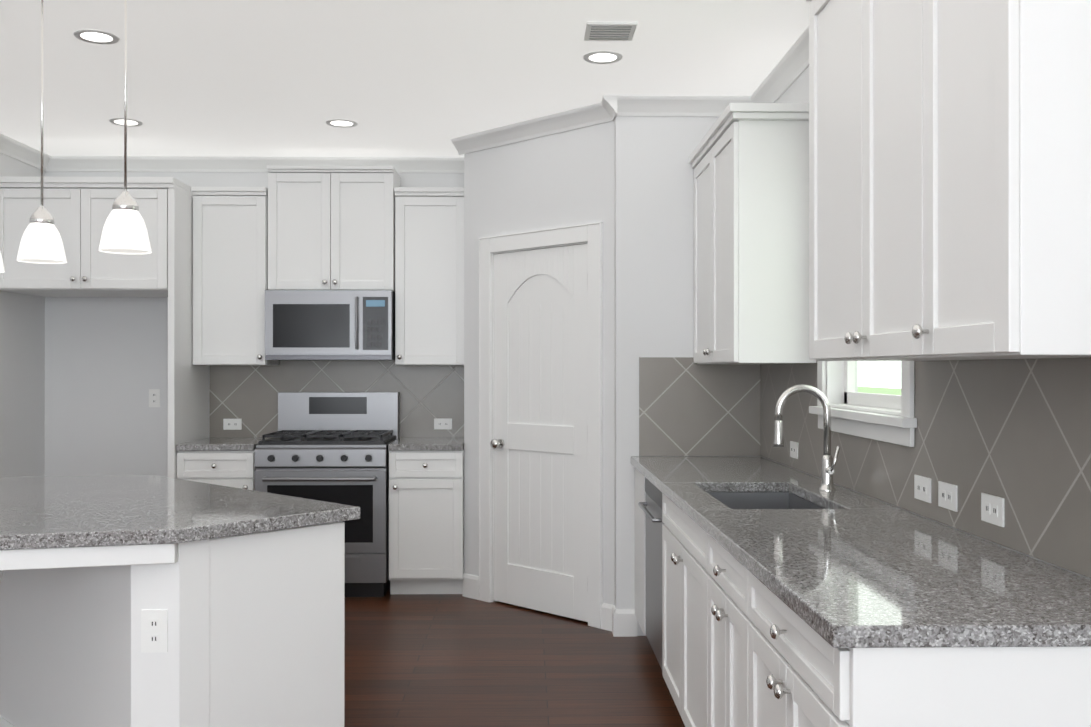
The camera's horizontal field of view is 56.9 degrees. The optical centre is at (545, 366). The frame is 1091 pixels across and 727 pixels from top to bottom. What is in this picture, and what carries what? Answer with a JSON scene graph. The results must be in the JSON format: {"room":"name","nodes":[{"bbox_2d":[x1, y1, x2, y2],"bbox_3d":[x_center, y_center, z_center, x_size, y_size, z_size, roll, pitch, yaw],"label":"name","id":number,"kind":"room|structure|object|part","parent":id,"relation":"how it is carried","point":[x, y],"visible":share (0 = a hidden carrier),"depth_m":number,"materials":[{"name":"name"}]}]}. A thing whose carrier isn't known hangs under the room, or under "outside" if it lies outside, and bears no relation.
{"room":"kitchen","nodes":[
{"label":"kitchen","id":0,"kind":"room"},
{"bbox_2d":[0,153,44,476],"bbox_3d":[-3.332,0.004,6.191,0.140,2.740,0.770,0,0,-1],"label":"wall","id":1,"kind":"structure","parent":0,"point":[22,384],"depth_m":6.28,"materials":[{"name":"white paint"}]},
{"bbox_2d":[0,133,51,170],"bbox_3d":[-3.226,-1.322,6.116,0.071,0.088,0.750,0,0,-1],"label":"crown molding","id":2,"kind":"structure","parent":1,"relation":"attached to","point":[10,147],"depth_m":6.23,"materials":[{"name":"white wood"}]},
{"bbox_2d":[45,171,463,476],"bbox_3d":[-1.833,0.005,6.665,6.219,2.740,0.120,0,0,-1],"label":"wall","id":3,"kind":"structure","parent":0,"point":[106,364],"depth_m":6.58,"materials":[{"name":"white paint"}]},
{"bbox_2d":[149,389,159,406],"bbox_3d":[-2.557,0.205,6.586,0.072,0.118,0.007,0,0,-1],"label":"electrical outlet plate","id":4,"kind":"object","parent":3,"relation":"attached to","point":[154,394],"depth_m":6.58,"materials":[{"name":"white plastic"}]},
{"bbox_2d":[223,419,241,429],"bbox_3d":[-2.048,0.374,6.589,0.118,0.072,0.007,0,0,-1],"label":"electrical outlet plate","id":5,"kind":"object","parent":3,"relation":"attached to","point":[228,424],"depth_m":6.59,"materials":[{"name":"white plastic"}]},
{"bbox_2d":[191,187,278,364],"bbox_3d":[-1.967,-0.563,6.407,0.456,1.105,0.376,0,0,-1],"label":"upper cabinet","id":6,"kind":"object","parent":3,"relation":"attached to","point":[230,255],"visible":0.88,"depth_m":6.26,"materials":[{"name":"white wood"}]},
{"bbox_2d":[52,156,463,172],"bbox_3d":[-1.884,-1.321,6.572,2.771,0.088,0.070,0,0,-1],"label":"crown molding","id":7,"kind":"structure","parent":3,"relation":"attached to","point":[59,163],"depth_m":6.56,"materials":[{"name":"white wood"}]},
{"bbox_2d":[266,166,400,291],"bbox_3d":[-1.340,-0.861,6.420,0.784,0.771,0.376,0,0,-1],"label":"upper cabinet","id":8,"kind":"object","parent":3,"relation":"attached to","point":[331,227],"visible":1,"depth_m":6.27,"materials":[{"name":"white wood"}]},
{"bbox_2d":[265,290,394,359],"bbox_3d":[-1.340,-0.257,6.378,0.776,0.427,0.456,0,0,-1],"label":"microwave","id":9,"kind":"object","parent":8,"relation":"attached to","point":[329,324],"visible":0.98,"depth_m":6.19,"materials":[{"name":"silver metal"}]},
{"bbox_2d":[209,360,463,437],"bbox_3d":[-1.349,0.655,6.609,1.699,1.440,0.006,0,0,-1],"label":"tile backsplash","id":10,"kind":"structure","parent":3,"relation":"attached to","point":[247,395],"depth_m":6.61,"materials":[{"name":"grey tile"}]},
{"bbox_2d":[394,187,463,364],"bbox_3d":[-0.721,-0.563,6.431,0.442,1.105,0.376,0,0,-1],"label":"upper cabinet","id":11,"kind":"object","parent":3,"relation":"attached to","point":[429,275],"visible":0.85,"depth_m":6.28,"materials":[{"name":"white wood"}]},
{"bbox_2d":[434,418,451,428],"bbox_3d":[-0.673,0.374,6.616,0.118,0.072,0.007,0,0,-1],"label":"electrical outlet plate","id":12,"kind":"object","parent":3,"relation":"attached to","point":[439,423],"depth_m":6.61,"materials":[{"name":"white plastic"}]},
{"bbox_2d":[462,573,636,636],"bbox_3d":[-1.471,1.306,5.848,3.849,0.135,1.521,0,0,-1],"label":"baseboard","id":13,"kind":"structure","parent":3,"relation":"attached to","point":[619,622],"depth_m":5.21,"materials":[{"name":"white wood"}]},
{"bbox_2d":[0,0,809,156],"bbox_3d":[-1.726,-1.408,1.074,6.419,0.060,11.670,0,0,-1],"label":"ceiling","id":14,"kind":"structure","parent":0,"point":[391,78],"depth_m":4.61,"materials":[{"name":"white paint"}]},
{"bbox_2d":[17,0,66,263],"bbox_3d":[-1.731,-0.867,3.464,0.154,1.009,0.154,0,0,-1],"label":"pendant light","id":15,"kind":"object","parent":14,"relation":"hanging from","point":[41,242],"visible":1,"depth_m":3.43,"materials":[{"name":"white glass"}]},
{"bbox_2d":[73,29,119,43],"bbox_3d":[-1.861,-1.367,4.176,0.176,0.006,0.176,0,0,-1],"label":"recessed light","id":16,"kind":"object","parent":14,"relation":"in","point":[95,36],"visible":0.96,"depth_m":4.17,"materials":[{"name":"white glass"}]},
{"bbox_2d":[99,0,151,253],"bbox_3d":[-1.322,-0.867,3.172,0.154,1.009,0.154,0,0,-1],"label":"pendant light","id":17,"kind":"object","parent":14,"relation":"hanging from","point":[124,231],"visible":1,"depth_m":3.14,"materials":[{"name":"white glass"}]},
{"bbox_2d":[109,118,142,126],"bbox_3d":[-2.340,-1.364,5.620,0.176,0.006,0.176,0,0,-1],"label":"recessed light","id":18,"kind":"object","parent":14,"relation":"in","point":[120,122],"visible":0.88,"depth_m":5.62,"materials":[{"name":"white glass"}]},
{"bbox_2d":[326,119,357,127],"bbox_3d":[-1.141,-1.364,5.643,0.176,0.006,0.176,0,0,-1],"label":"recessed light","id":19,"kind":"object","parent":14,"relation":"in","point":[344,123],"visible":0.98,"depth_m":5.64,"materials":[{"name":"white glass"}]},
{"bbox_2d":[583,51,622,63],"bbox_3d":[0.254,-1.367,4.451,0.176,0.006,0.176,0,0,-1],"label":"recessed light","id":20,"kind":"object","parent":14,"relation":"in","point":[602,57],"visible":1,"depth_m":4.45,"materials":[{"name":"white glass"}]},
{"bbox_2d":[584,21,636,40],"bbox_3d":[0.262,-1.364,4.097,0.200,0.014,0.200,0,0,-1],"label":"ceiling vent","id":21,"kind":"object","parent":14,"relation":"in","point":[607,31],"visible":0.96,"depth_m":4.08,"materials":[{"name":"white metal"}]},
{"bbox_2d":[344,587,684,726],"bbox_3d":[-1.726,1.392,1.067,6.419,0.060,11.670,0,0,-1],"label":"floor","id":22,"kind":"structure","parent":0,"point":[435,660],"depth_m":4.56,"materials":[{"name":"brown wood"}]},
{"bbox_2d":[0,177,208,478],"bbox_3d":[-2.727,0.129,6.241,1.061,2.490,0.676,0,0,-1],"label":"upper cabinet","id":23,"kind":"object","parent":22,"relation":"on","point":[79,209],"visible":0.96,"depth_m":5.95,"materials":[{"name":"white wood"}]},
{"bbox_2d":[0,535,344,726],"bbox_3d":[-1.734,0.927,3.188,2.196,0.880,1.639,0,0,-1],"label":"kitchen island","id":24,"kind":"object","parent":22,"relation":"on","point":[142,601],"depth_m":3.01,"materials":[{"name":"white wood"}]},
{"bbox_2d":[141,610,167,652],"bbox_3d":[-1.085,0.733,2.795,0.072,0.118,0.007,0,0,-1],"label":"outlet","id":25,"kind":"object","parent":24,"relation":"attached to","point":[154,623],"depth_m":2.79,"materials":[{"name":"white plastic"}]},
{"bbox_2d":[0,475,359,574],"bbox_3d":[-1.740,0.467,3.268,2.294,0.040,1.842,0,0,-1],"label":"island countertop","id":26,"kind":"structure","parent":24,"relation":"on","point":[98,524],"depth_m":3.01,"materials":[{"name":"grey stone"}]},
{"bbox_2d":[176,437,268,490],"bbox_3d":[-1.964,0.916,6.264,0.458,0.915,0.656,0,0,-1],"label":"base cabinet","id":27,"kind":"object","parent":22,"relation":"on","point":[226,461],"visible":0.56,"depth_m":5.97,"materials":[{"name":"white wood"}]},
{"bbox_2d":[176,437,268,450],"bbox_3d":[-1.964,0.478,6.278,0.458,0.039,0.630,0,0,-1],"label":"countertop","id":28,"kind":"structure","parent":27,"relation":"on","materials":[{"name":"stone"}]},
{"bbox_2d":[254,392,399,596],"bbox_3d":[-1.337,0.769,6.247,0.772,1.210,0.711,0,0,-1],"label":"gas range","id":29,"kind":"object","parent":22,"relation":"on","point":[332,447],"visible":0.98,"depth_m":5.96,"materials":[{"name":"silver metal"}]},
{"bbox_2d":[388,437,463,593],"bbox_3d":[-0.719,0.916,6.288,0.444,0.915,0.656,0,0,-1],"label":"base cabinet","id":30,"kind":"object","parent":22,"relation":"on","point":[426,515],"visible":0.94,"depth_m":6.00,"materials":[{"name":"white wood"}]},
{"bbox_2d":[388,437,463,450],"bbox_3d":[-0.719,0.478,6.302,0.444,0.039,0.630,0,0,-1],"label":"countertop","id":31,"kind":"structure","parent":30,"relation":"on","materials":[{"name":"stone"}]},
{"bbox_2d":[635,472,638,622],"bbox_3d":[0.779,0.934,4.941,0.643,0.875,0.404,0,0,-1],"label":"base cabinet","id":32,"kind":"object","parent":22,"relation":"on","point":[636,473],"depth_m":5.00,"materials":[{"name":"white wood"}]},
{"bbox_2d":[638,477,663,668],"bbox_3d":[0.491,0.926,4.417,0.114,0.847,0.627,0,0,-1],"label":"dishwasher","id":33,"kind":"object","parent":22,"relation":"on","point":[652,504],"depth_m":4.44,"materials":[{"name":"silver metal"}]},
{"bbox_2d":[639,476,690,719],"bbox_3d":[0.790,0.932,4.358,0.643,0.875,0.762,0,0,-1],"label":"base cabinet","id":34,"kind":"object","parent":22,"relation":"on","point":[664,532],"depth_m":4.04,"materials":[{"name":"white wood"}]},
{"bbox_2d":[687,544,694,726],"bbox_3d":[0.776,1.037,3.585,0.408,0.663,0.783,0,0,-1],"label":"base cabinet","id":35,"kind":"object","parent":22,"relation":"on","point":[690,551],"depth_m":3.42,"materials":[{"name":"white wood"}]},
{"bbox_2d":[695,528,734,726],"bbox_3d":[0.820,0.929,2.827,0.643,0.875,0.736,0,0,-1],"label":"base cabinet","id":36,"kind":"object","parent":22,"relation":"on","point":[714,570],"depth_m":3.01,"materials":[{"name":"white wood"}]},
{"bbox_2d":[735,564,1090,726],"bbox_3d":[0.832,0.927,2.168,0.643,0.875,0.818,0,0,-1],"label":"base cabinet","id":37,"kind":"object","parent":22,"relation":"on","point":[769,593],"depth_m":1.76,"materials":[{"name":"white wood"}]},
{"bbox_2d":[631,456,1090,651],"bbox_3d":[0.797,0.518,3.447,0.664,0.130,3.394,0,0,-1],"label":"countertop","id":38,"kind":"structure","parent":37,"relation":"on","point":[852,565],"depth_m":2.30,"materials":[{"name":"grey stone"}]},
{"bbox_2d":[773,384,839,490],"bbox_3d":[0.952,0.259,3.686,0.230,0.389,0.091,0,0,-1],"label":"faucet","id":39,"kind":"object","parent":38,"relation":"on","point":[828,464],"depth_m":3.69,"materials":[{"name":"silver metal"}]},
{"bbox_2d":[464,121,614,628],"bbox_3d":[-0.013,0.003,5.622,1.275,2.740,0.176,0,0,44],"label":"wall","id":40,"kind":"structure","parent":0,"point":[539,373],"depth_m":5.61,"materials":[{"name":"white paint"}]},
{"bbox_3d":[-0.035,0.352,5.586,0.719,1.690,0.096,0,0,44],"label":"pantry door knob","id":41,"kind":"part","parent":40,"relation":"part of","materials":[{"name":"silver metal"}]},
{"bbox_2d":[448,95,627,157],"bbox_3d":[-0.088,-1.324,5.576,0.937,0.088,1.022,0,0,-1],"label":"crown molding","id":42,"kind":"structure","parent":40,"relation":"attached to","point":[611,106],"depth_m":5.53,"materials":[{"name":"white wood"}]},
{"bbox_3d":[-0.022,0.352,5.632,0.744,2.018,0.036,0,0,44],"label":"pantry door","id":43,"kind":"part","parent":40,"relation":"part of","materials":[{"name":"white wood"}]},
{"bbox_3d":[-0.011,0.307,5.643,0.946,2.131,0.122,0,0,44],"label":"door casing trim","id":44,"kind":"part","parent":40,"relation":"part of","materials":[{"name":"white wood"}]},
{"bbox_2d":[614,116,761,635],"bbox_3d":[0.732,0.002,5.244,0.746,2.740,0.193,0,0,-1],"label":"wall","id":45,"kind":"structure","parent":0,"point":[654,259],"depth_m":5.14,"materials":[{"name":"white paint"}]},
{"bbox_2d":[624,95,747,116],"bbox_3d":[0.717,-1.325,5.115,0.600,0.088,0.070,0,0,-1],"label":"crown molding","id":46,"kind":"structure","parent":45,"relation":"attached to","point":[634,105],"depth_m":5.11,"materials":[{"name":"white wood"}]},
{"bbox_2d":[639,357,760,455],"bbox_3d":[0.788,0.203,5.145,0.622,0.504,0.006,0,0,-1],"label":"tile backsplash","id":47,"kind":"structure","parent":45,"relation":"attached to","point":[688,406],"depth_m":5.14,"materials":[{"name":"grey tile"}]},
{"bbox_2d":[707,492,824,508],"bbox_3d":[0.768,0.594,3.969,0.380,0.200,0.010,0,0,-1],"label":"sink","id":48,"kind":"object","parent":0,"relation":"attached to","point":[736,499],"depth_m":3.96,"materials":[{"name":"grey metal"}]},
{"bbox_2d":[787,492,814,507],"bbox_3d":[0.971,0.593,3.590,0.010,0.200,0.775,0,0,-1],"label":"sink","id":49,"kind":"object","parent":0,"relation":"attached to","point":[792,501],"depth_m":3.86,"materials":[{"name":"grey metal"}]},
{"bbox_2d":[763,66,1090,579],"bbox_3d":[1.246,-0.008,0.977,0.120,2.740,11.370,0,0,-1],"label":"wall","id":50,"kind":"structure","parent":0,"point":[797,91],"depth_m":4.35,"materials":[{"name":"white paint"}]},
{"bbox_2d":[689,103,815,363],"bbox_3d":[0.919,-0.545,4.625,0.376,1.060,1.047,0,0,-1],"label":"upper cabinet","id":51,"kind":"object","parent":50,"relation":"attached to","point":[749,162],"visible":0.94,"depth_m":4.15,"materials":[{"name":"white wood"}]},
{"bbox_2d":[748,26,808,102],"bbox_3d":[1.166,-1.335,0.226,0.070,0.088,9.864,0,0,-1],"label":"crown molding","id":52,"kind":"structure","parent":50,"relation":"attached to","point":[789,69],"depth_m":4.53,"materials":[{"name":"white wood"}]},
{"bbox_2d":[790,441,797,458],"bbox_3d":[1.109,0.370,4.497,0.007,0.072,0.118,0,0,-1],"label":"electrical outlet plate","id":53,"kind":"object","parent":50,"relation":"attached to","point":[793,445],"depth_m":4.49,"materials":[{"name":"white plastic"}]},
{"bbox_2d":[806,0,845,360],"bbox_3d":[0.972,-0.574,2.778,0.342,1.110,0.540,0,0,-1],"label":"upper cabinet","id":54,"kind":"object","parent":50,"relation":"attached to","point":[827,18],"depth_m":2.88,"materials":[{"name":"white wood"}]},
{"bbox_2d":[809,361,916,446],"bbox_3d":[1.160,-0.362,3.601,0.152,1.220,1.026,0,0,-1],"label":"window","id":55,"kind":"structure","parent":50,"relation":"in","point":[836,383],"depth_m":3.59,"materials":[{"name":"white wood"}]},
{"bbox_2d":[846,0,901,360],"bbox_3d":[0.980,-0.575,2.371,0.342,1.110,0.507,0,0,-1],"label":"upper cabinet","id":56,"kind":"object","parent":50,"relation":"attached to","point":[873,27],"depth_m":2.50,"materials":[{"name":"white wood"}]},
{"bbox_2d":[914,475,930,502],"bbox_3d":[1.137,0.366,3.038,0.007,0.072,0.118,0,0,-1],"label":"electrical outlet plate","id":57,"kind":"object","parent":50,"relation":"attached to","point":[922,485],"depth_m":3.03,"materials":[{"name":"white plastic"}]},
{"bbox_2d":[761,357,1090,577],"bbox_3d":[1.137,0.190,3.372,0.006,0.524,3.564,0,0,-1],"label":"tile backsplash","id":58,"kind":"structure","parent":50,"relation":"attached to","point":[1015,434],"depth_m":2.63,"materials":[{"name":"grey tile"}]},
{"bbox_2d":[938,481,957,511],"bbox_3d":[1.140,0.366,2.858,0.007,0.072,0.118,0,0,-1],"label":"electrical outlet plate","id":59,"kind":"object","parent":50,"relation":"attached to","point":[947,493],"depth_m":2.85,"materials":[{"name":"white plastic"}]},
{"bbox_2d":[981,493,1003,526],"bbox_3d":[1.146,0.365,2.583,0.007,0.072,0.118,0,0,-1],"label":"electrical outlet plate","id":60,"kind":"object","parent":50,"relation":"attached to","point":[992,509],"depth_m":2.58,"materials":[{"name":"white plastic"}]},
{"bbox_2d":[902,0,1090,360],"bbox_3d":[0.986,-0.576,2.009,0.342,1.110,0.449,0,0,-1],"label":"upper cabinet","id":61,"kind":"object","parent":50,"relation":"attached to","point":[949,179],"depth_m":1.83,"materials":[{"name":"white wood"}]},
{"label":"outside","id":62,"kind":"structure","parent":0,"visible":0},
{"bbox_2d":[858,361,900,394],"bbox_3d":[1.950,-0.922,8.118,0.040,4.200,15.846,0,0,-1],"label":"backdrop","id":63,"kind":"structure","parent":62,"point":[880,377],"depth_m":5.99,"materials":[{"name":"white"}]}
]}

